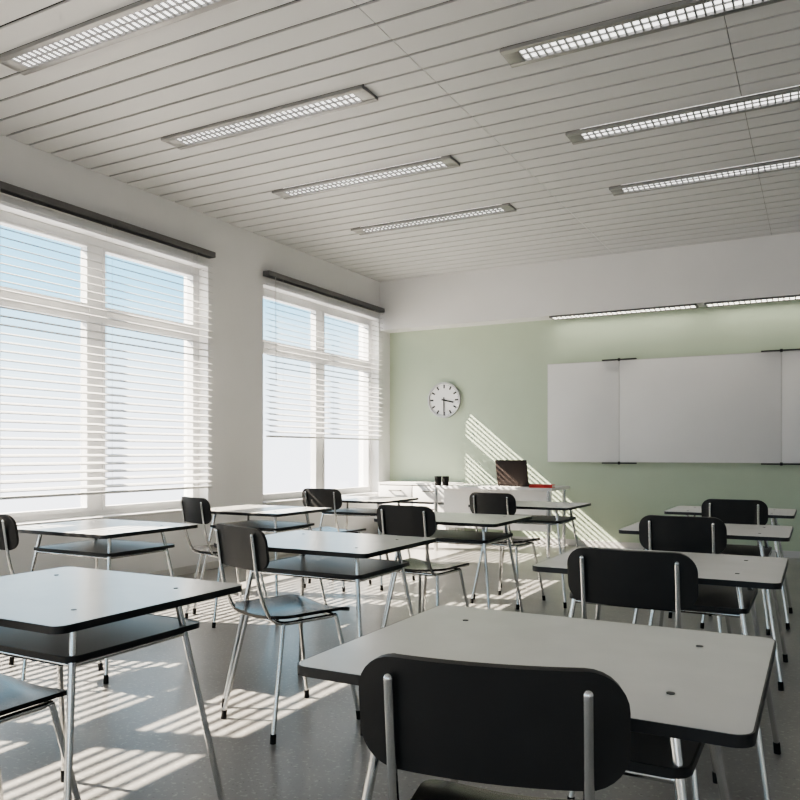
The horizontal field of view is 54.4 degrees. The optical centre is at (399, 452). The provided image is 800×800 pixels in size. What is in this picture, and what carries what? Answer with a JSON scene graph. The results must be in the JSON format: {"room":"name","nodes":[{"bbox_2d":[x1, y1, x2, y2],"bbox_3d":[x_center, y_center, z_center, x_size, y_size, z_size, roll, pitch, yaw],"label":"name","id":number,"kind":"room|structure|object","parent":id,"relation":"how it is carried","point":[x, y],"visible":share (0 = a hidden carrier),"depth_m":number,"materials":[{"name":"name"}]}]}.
{"room":"classroom","nodes":[
{"label":"classroom","id":0,"kind":"room"},
{"bbox_2d":[0,134,389,575],"bbox_3d":[-3.196,-0.578,4.884,0.300,3.315,12.770,0,0,28],"label":"wall","id":1,"kind":"structure","parent":0,"point":[238,281],"depth_m":7.35,"materials":[{"name":"white paint"}]},
{"bbox_2d":[0,210,198,525],"bbox_3d":[-2.405,-0.600,6.201,0.235,2.240,2.360,0,0,28],"label":"window","id":2,"kind":"structure","parent":1,"relation":"in","point":[92,506],"depth_m":6.23,"materials":[{"name":"white plastic"}]},
{"bbox_2d":[0,181,215,499],"bbox_3d":[-2.296,-0.765,6.143,0.089,2.171,2.380,0,0,28],"label":"window blind","id":3,"kind":"object","parent":2,"relation":"attached to","point":[7,189],"visible":1,"depth_m":5.99,"materials":[{"name":"white plastic"}]},
{"bbox_2d":[144,532,377,576],"bbox_3d":[-3.105,1.045,4.721,0.015,0.070,12.570,0,0,28],"label":"baseboard","id":4,"kind":"structure","parent":1,"relation":"attached to","point":[178,571],"depth_m":7.00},
{"bbox_2d":[263,288,377,503],"bbox_3d":[-0.902,-0.600,8.992,0.235,2.240,2.360,0,0,28],"label":"window","id":5,"kind":"structure","parent":1,"relation":"in","point":[317,445],"depth_m":9.00,"materials":[{"name":"white plastic"}]},
{"bbox_2d":[263,270,384,440],"bbox_3d":[-0.793,-1.006,8.934,0.089,1.691,2.380,0,0,28],"label":"window blind","id":6,"kind":"object","parent":5,"relation":"attached to","point":[268,274],"visible":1,"depth_m":8.71,"materials":[{"name":"white plastic"}]},
{"bbox_2d":[0,0,799,281],"bbox_3d":[0.533,-2.275,2.762,8.880,0.150,12.970,0,0,28],"label":"ceiling","id":7,"kind":"structure","parent":0,"point":[442,83],"depth_m":5.13,"materials":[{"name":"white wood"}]},
{"bbox_2d":[0,0,237,75],"bbox_3d":[-1.494,-2.198,4.018,1.640,0.040,0.196,0,0,28],"label":"recessed light","id":8,"kind":"object","parent":7,"relation":"in","point":[141,17],"visible":1,"depth_m":4.03,"materials":[{"name":"metal"}]},
{"bbox_2d":[161,85,377,149],"bbox_3d":[-0.901,-2.198,5.119,1.640,0.040,0.196,0,0,28],"label":"recessed light","id":9,"kind":"object","parent":7,"relation":"in","point":[359,95],"visible":1,"depth_m":5.07,"materials":[{"name":"metal"}]},
{"bbox_2d":[178,94,359,143],"bbox_3d":[-0.901,-2.207,5.119,1.460,0.023,0.122,0,0,28],"label":"diffuser","id":10,"kind":"object","parent":9,"relation":"attached to","point":[343,101],"depth_m":5.09,"materials":[{"name":"white plastic"}]},
{"bbox_2d":[272,155,459,199],"bbox_3d":[-0.308,-2.198,6.220,1.640,0.040,0.196,0,0,28],"label":"recessed light","id":11,"kind":"object","parent":7,"relation":"in","point":[446,162],"visible":1,"depth_m":6.17,"materials":[{"name":"metal"}]},
{"bbox_2d":[351,203,516,235],"bbox_3d":[0.284,-2.198,7.320,1.640,0.040,0.196,0,0,28],"label":"recessed light","id":12,"kind":"object","parent":7,"relation":"in","point":[501,208],"visible":1,"depth_m":7.27,"materials":[{"name":"metal"}]},
{"bbox_2d":[500,0,785,67],"bbox_3d":[1.309,-2.198,3.929,1.640,0.040,0.196,0,0,28],"label":"recessed light","id":13,"kind":"object","parent":7,"relation":"in","point":[686,12],"visible":1,"depth_m":4.00,"materials":[{"name":"metal"}]},
{"bbox_2d":[565,85,799,144],"bbox_3d":[1.902,-2.198,5.029,1.640,0.040,0.196,0,0,28],"label":"recessed light","id":14,"kind":"object","parent":7,"relation":"in","point":[789,95],"visible":1,"depth_m":5.03,"materials":[{"name":"metal"}]},
{"bbox_2d":[609,156,799,195],"bbox_3d":[2.494,-2.198,6.130,1.640,0.040,0.196,0,0,28],"label":"recessed light","id":15,"kind":"object","parent":7,"relation":"in","point":[793,162],"visible":1,"depth_m":6.15,"materials":[{"name":"metal"}]},
{"bbox_2d":[0,543,799,799],"bbox_3d":[0.533,1.130,2.762,8.880,0.100,12.970,0,0,28],"label":"floor","id":16,"kind":"structure","parent":0,"point":[139,735],"depth_m":3.23,"materials":[{"name":"concrete"}]},
{"bbox_2d":[0,673,80,799],"bbox_3d":[-1.101,0.679,1.963,0.392,0.803,0.489,0,0,28],"label":"chair","id":17,"kind":"object","parent":16,"relation":"on","point":[16,694],"visible":0.94,"depth_m":2.03,"materials":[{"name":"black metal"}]},
{"bbox_2d":[0,514,102,680],"bbox_3d":[-1.771,0.679,3.777,0.392,0.803,0.489,0,0,33],"label":"chair","id":18,"kind":"object","parent":16,"relation":"on","point":[9,537],"visible":0.27,"depth_m":3.52,"materials":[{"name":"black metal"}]},
{"bbox_2d":[9,519,197,683],"bbox_3d":[-1.551,0.730,4.049,0.760,0.702,0.635,0,0,28],"label":"student desk","id":19,"kind":"object","parent":16,"relation":"on","point":[103,546],"visible":0.79,"depth_m":3.97,"materials":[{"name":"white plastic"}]},
{"bbox_2d":[37,539,172,552],"bbox_3d":[-1.541,0.491,4.067,0.560,0.013,0.450,0,0,28],"label":"shelf","id":20,"kind":"object","parent":19,"relation":"attached to","point":[96,545],"depth_m":4.03,"materials":[{"name":"laminate"}]},
{"bbox_2d":[0,567,241,799],"bbox_3d":[-0.930,0.730,2.153,0.760,0.702,0.635,0,0,28],"label":"student desk","id":21,"kind":"object","parent":16,"relation":"on","point":[70,617],"visible":1,"depth_m":2.06,"materials":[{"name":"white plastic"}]},
{"bbox_2d":[0,614,197,655],"bbox_3d":[-0.921,0.491,2.171,0.560,0.013,0.450,0,0,28],"label":"shelf","id":22,"kind":"object","parent":21,"relation":"attached to","point":[131,634],"depth_m":2.04,"materials":[{"name":"laminate"}]},
{"bbox_2d":[180,496,267,627],"bbox_3d":[-1.141,0.679,5.058,0.489,0.803,0.392,0,0,-42],"label":"chair","id":23,"kind":"object","parent":16,"relation":"on","point":[194,509],"visible":0.66,"depth_m":4.90,"materials":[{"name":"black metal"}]},
{"bbox_2d":[193,505,331,624],"bbox_3d":[-0.945,0.730,5.290,0.760,0.702,0.635,0,0,28],"label":"student desk","id":24,"kind":"object","parent":16,"relation":"on","point":[275,526],"visible":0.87,"depth_m":5.23,"materials":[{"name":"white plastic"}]},
{"bbox_2d":[214,520,312,527],"bbox_3d":[-0.935,0.491,5.308,0.560,0.013,0.450,0,0,28],"label":"shelf","id":25,"kind":"object","parent":24,"relation":"attached to","point":[247,523],"depth_m":5.28,"materials":[{"name":"laminate"}]},
{"bbox_2d":[215,523,359,744],"bbox_3d":[-0.463,0.679,3.143,0.489,0.803,0.392,0,0,-42],"label":"chair","id":26,"kind":"object","parent":16,"relation":"on","point":[242,547],"visible":0.98,"depth_m":3.04,"materials":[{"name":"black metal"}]},
{"bbox_2d":[214,530,435,735],"bbox_3d":[-0.314,0.730,3.383,0.760,0.702,0.635,0,0,28],"label":"student desk","id":27,"kind":"object","parent":16,"relation":"on","point":[337,556],"visible":0.77,"depth_m":3.30,"materials":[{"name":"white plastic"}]},
{"bbox_2d":[267,554,407,574],"bbox_3d":[-0.304,0.491,3.401,0.560,0.013,0.450,0,0,28],"label":"shelf","id":28,"kind":"object","parent":27,"relation":"attached to","point":[303,564],"depth_m":3.35,"materials":[{"name":"laminate"}]},
{"bbox_2d":[302,488,371,591],"bbox_3d":[-0.518,0.679,6.294,0.392,0.803,0.489,0,0,28],"label":"chair","id":29,"kind":"object","parent":16,"relation":"on","point":[311,497],"visible":0.69,"depth_m":6.10,"materials":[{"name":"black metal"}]},
{"bbox_2d":[308,495,418,590],"bbox_3d":[-0.317,0.730,6.519,0.760,0.702,0.635,0,0,28],"label":"student desk","id":30,"kind":"object","parent":16,"relation":"on","point":[363,512],"visible":0.63,"depth_m":6.43,"materials":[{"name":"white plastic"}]},
{"bbox_2d":[328,508,376,513],"bbox_3d":[-0.308,0.491,6.537,0.560,0.013,0.450,0,0,28],"label":"shelf","id":31,"kind":"object","parent":30,"relation":"attached to","point":[345,510],"depth_m":6.45,"materials":[{"name":"laminate"}]},
{"bbox_2d":[378,481,464,543],"bbox_3d":[0.254,0.723,9.669,0.960,0.715,0.533,0,0,28],"label":"base cabinet","id":32,"kind":"object","parent":16,"relation":"on","point":[416,489],"visible":0.21,"depth_m":9.50,"materials":[{"name":"white laminate"}]},
{"bbox_2d":[377,504,469,627],"bbox_3d":[0.142,0.679,4.325,0.392,0.803,0.489,0,0,33],"label":"chair","id":33,"kind":"object","parent":16,"relation":"on","point":[399,520],"visible":0.8,"depth_m":4.16,"materials":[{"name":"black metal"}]},
{"bbox_2d":[374,512,531,627],"bbox_3d":[0.323,0.730,4.608,0.760,0.702,0.635,0,0,28],"label":"student desk","id":34,"kind":"object","parent":16,"relation":"on","point":[483,538],"visible":0.58,"depth_m":4.52,"materials":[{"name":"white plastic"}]},
{"bbox_2d":[430,529,511,539],"bbox_3d":[0.333,0.491,4.625,0.560,0.013,0.450,0,0,28],"label":"shelf","id":35,"kind":"object","parent":34,"relation":"attached to","point":[440,534],"depth_m":4.57,"materials":[{"name":"laminate"}]},
{"bbox_2d":[359,653,630,799],"bbox_3d":[0.178,0.679,1.252,0.392,0.803,0.489,0,0,16],"label":"chair","id":36,"kind":"object","parent":16,"relation":"on","point":[535,727],"visible":1,"depth_m":1.03,"materials":[{"name":"black plastic"}]},
{"bbox_2d":[430,484,569,557],"bbox_3d":[1.096,0.720,8.553,1.380,0.720,0.660,0,0,28],"label":"desk","id":37,"kind":"object","parent":16,"relation":"on","point":[456,496],"visible":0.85,"depth_m":8.39,"materials":[{"name":"white laminate"}]},
{"bbox_2d":[434,476,441,485],"bbox_3d":[0.422,0.308,8.631,0.083,0.103,0.083,0,0,28],"label":"pen cup","id":38,"kind":"object","parent":37,"relation":"on","point":[437,478],"visible":1,"depth_m":8.60,"materials":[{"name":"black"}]},
{"bbox_2d":[442,476,448,485],"bbox_3d":[0.501,0.308,8.566,0.083,0.103,0.083,0,0,28],"label":"pen cup","id":39,"kind":"object","parent":37,"relation":"on","point":[445,479],"visible":1,"depth_m":8.54,"materials":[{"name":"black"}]},
{"bbox_2d":[495,460,529,486],"bbox_3d":[1.296,0.218,8.495,0.400,0.284,0.325,0,0,42],"label":"laptop","id":40,"kind":"object","parent":37,"relation":"on","point":[509,472],"visible":0.91,"depth_m":8.39,"materials":[{"name":"black plastic"}]},
{"bbox_2d":[529,484,554,487],"bbox_3d":[1.480,0.344,8.095,0.240,0.032,0.163,0,0,22],"label":"book","id":41,"kind":"object","parent":37,"relation":"on","point":[530,485],"visible":1,"depth_m":8.04,"materials":[{"name":"paper"}]},
{"bbox_2d":[469,492,545,609],"bbox_3d":[0.769,0.679,5.622,0.392,0.803,0.489,0,0,36],"label":"chair","id":42,"kind":"object","parent":16,"relation":"on","point":[480,502],"visible":0.69,"depth_m":5.46,"materials":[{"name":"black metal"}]},
{"bbox_2d":[468,501,590,607],"bbox_3d":[0.977,0.730,5.823,0.760,0.702,0.635,0,0,28],"label":"student desk","id":43,"kind":"object","parent":16,"relation":"on","point":[557,520],"visible":0.58,"depth_m":5.65,"materials":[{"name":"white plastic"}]},
{"bbox_2d":[514,514,573,520],"bbox_3d":[0.987,0.491,5.840,0.560,0.013,0.450,0,0,28],"label":"shelf","id":44,"kind":"object","parent":43,"relation":"attached to","point":[534,517],"depth_m":5.76,"materials":[{"name":"laminate"}]},
{"bbox_2d":[297,605,775,799],"bbox_3d":[0.288,0.730,1.497,0.760,0.702,0.635,0,0,28],"label":"student desk","id":45,"kind":"object","parent":16,"relation":"on","point":[685,690],"visible":0.65,"depth_m":1.43,"materials":[{"name":"laminate"}]},
{"bbox_2d":[630,731,698,767],"bbox_3d":[0.298,0.491,1.515,0.560,0.013,0.450,0,0,28],"label":"shelf","id":46,"kind":"object","parent":45,"relation":"attached to","point":[647,750],"depth_m":1.26,"materials":[{"name":"laminate"}]},
{"bbox_2d":[567,547,717,799],"bbox_3d":[0.764,0.679,2.431,0.392,0.803,0.489,0,0,28],"label":"chair","id":47,"kind":"object","parent":16,"relation":"on","point":[628,578],"visible":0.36,"depth_m":2.22,"materials":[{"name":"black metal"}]},
{"bbox_2d":[532,546,787,799],"bbox_3d":[0.923,0.730,2.717,0.760,0.702,0.635,0,0,28],"label":"student desk","id":48,"kind":"object","parent":16,"relation":"on","point":[728,585],"visible":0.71,"depth_m":2.56,"materials":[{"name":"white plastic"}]},
{"bbox_2d":[571,584,755,608],"bbox_3d":[0.932,0.491,2.735,0.560,0.013,0.450,0,0,28],"label":"shelf","id":49,"kind":"object","parent":48,"relation":"attached to","point":[709,596],"depth_m":2.61,"materials":[{"name":"laminate"}]},
{"bbox_2d":[639,515,731,633],"bbox_3d":[1.348,0.679,3.632,0.392,0.803,0.489,0,0,28],"label":"chair","id":50,"kind":"object","parent":16,"relation":"on","point":[692,534],"visible":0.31,"depth_m":3.43,"materials":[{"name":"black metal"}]},
{"bbox_2d":[619,522,792,690],"bbox_3d":[1.559,0.730,3.942,0.760,0.702,0.635,0,0,28],"label":"student desk","id":51,"kind":"object","parent":16,"relation":"on","point":[765,533],"visible":0.46,"depth_m":3.80,"materials":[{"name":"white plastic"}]},
{"bbox_2d":[719,544,770,555],"bbox_3d":[1.569,0.491,3.960,0.560,0.013,0.450,0,0,28],"label":"shelf","id":52,"kind":"object","parent":51,"relation":"attached to","point":[731,549],"depth_m":3.87,"materials":[{"name":"laminate"}]},
{"bbox_2d":[664,506,796,629],"bbox_3d":[2.200,0.730,5.164,0.760,0.702,0.635,0,0,28],"label":"student desk","id":53,"kind":"object","parent":16,"relation":"on","point":[773,514],"visible":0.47,"depth_m":5.05,"materials":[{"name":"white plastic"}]},
{"bbox_2d":[700,499,773,634],"bbox_3d":[2.107,0.679,4.858,0.392,0.803,0.489,0,0,28],"label":"chair","id":54,"kind":"object","parent":16,"relation":"on","point":[729,511],"visible":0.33,"depth_m":4.64,"materials":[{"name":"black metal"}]},
{"bbox_2d":[390,300,799,550],"bbox_3d":[3.604,-0.578,8.361,8.380,3.315,0.200,0,0,28],"label":"wall","id":55,"kind":"structure","parent":0,"point":[499,371],"depth_m":9.18,"materials":[{"name":"green paint"}]},
{"bbox_2d":[428,382,460,417],"bbox_3d":[0.561,-0.670,9.860,0.450,0.450,0.045,0,0,28],"label":"wall clock","id":56,"kind":"object","parent":55,"relation":"attached to","point":[444,399],"visible":1,"depth_m":9.85,"materials":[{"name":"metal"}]},
{"bbox_2d":[380,232,799,332],"bbox_3d":[3.493,-1.890,8.153,8.380,0.620,0.270,0,0,28],"label":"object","id":57,"kind":"structure","parent":55,"relation":"attached to","point":[763,266],"depth_m":8.70,"materials":[{"name":"white paint"}]},
{"bbox_2d":[549,303,698,319],"bbox_3d":[2.469,-1.570,8.677,1.600,0.020,0.200,0,0,28],"label":"light","id":58,"kind":"object","parent":55,"relation":"attached to","point":[684,306],"visible":1,"depth_m":8.64,"materials":[{"name":"metal"}]},
{"bbox_2d":[512,536,799,557],"bbox_3d":[3.560,1.045,8.262,8.365,0.070,0.015,0,0,28],"label":"baseboard","id":59,"kind":"structure","parent":55,"relation":"attached to","point":[628,545],"depth_m":8.90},
{"bbox_2d":[547,348,799,465],"bbox_3d":[3.208,-0.470,8.404,3.312,1.198,0.100,0,0,28],"label":"whiteboard","id":60,"kind":"object","parent":55,"relation":"attached to","point":[742,407],"visible":1,"depth_m":8.46,"materials":[{"name":"ceramic"}]},
{"bbox_2d":[704,294,799,307],"bbox_3d":[3.948,-1.570,7.880,1.600,0.020,0.200,0,0,28],"label":"light","id":61,"kind":"object","parent":55,"relation":"attached to","point":[788,297],"visible":1,"depth_m":8.02,"materials":[{"name":"metal"}]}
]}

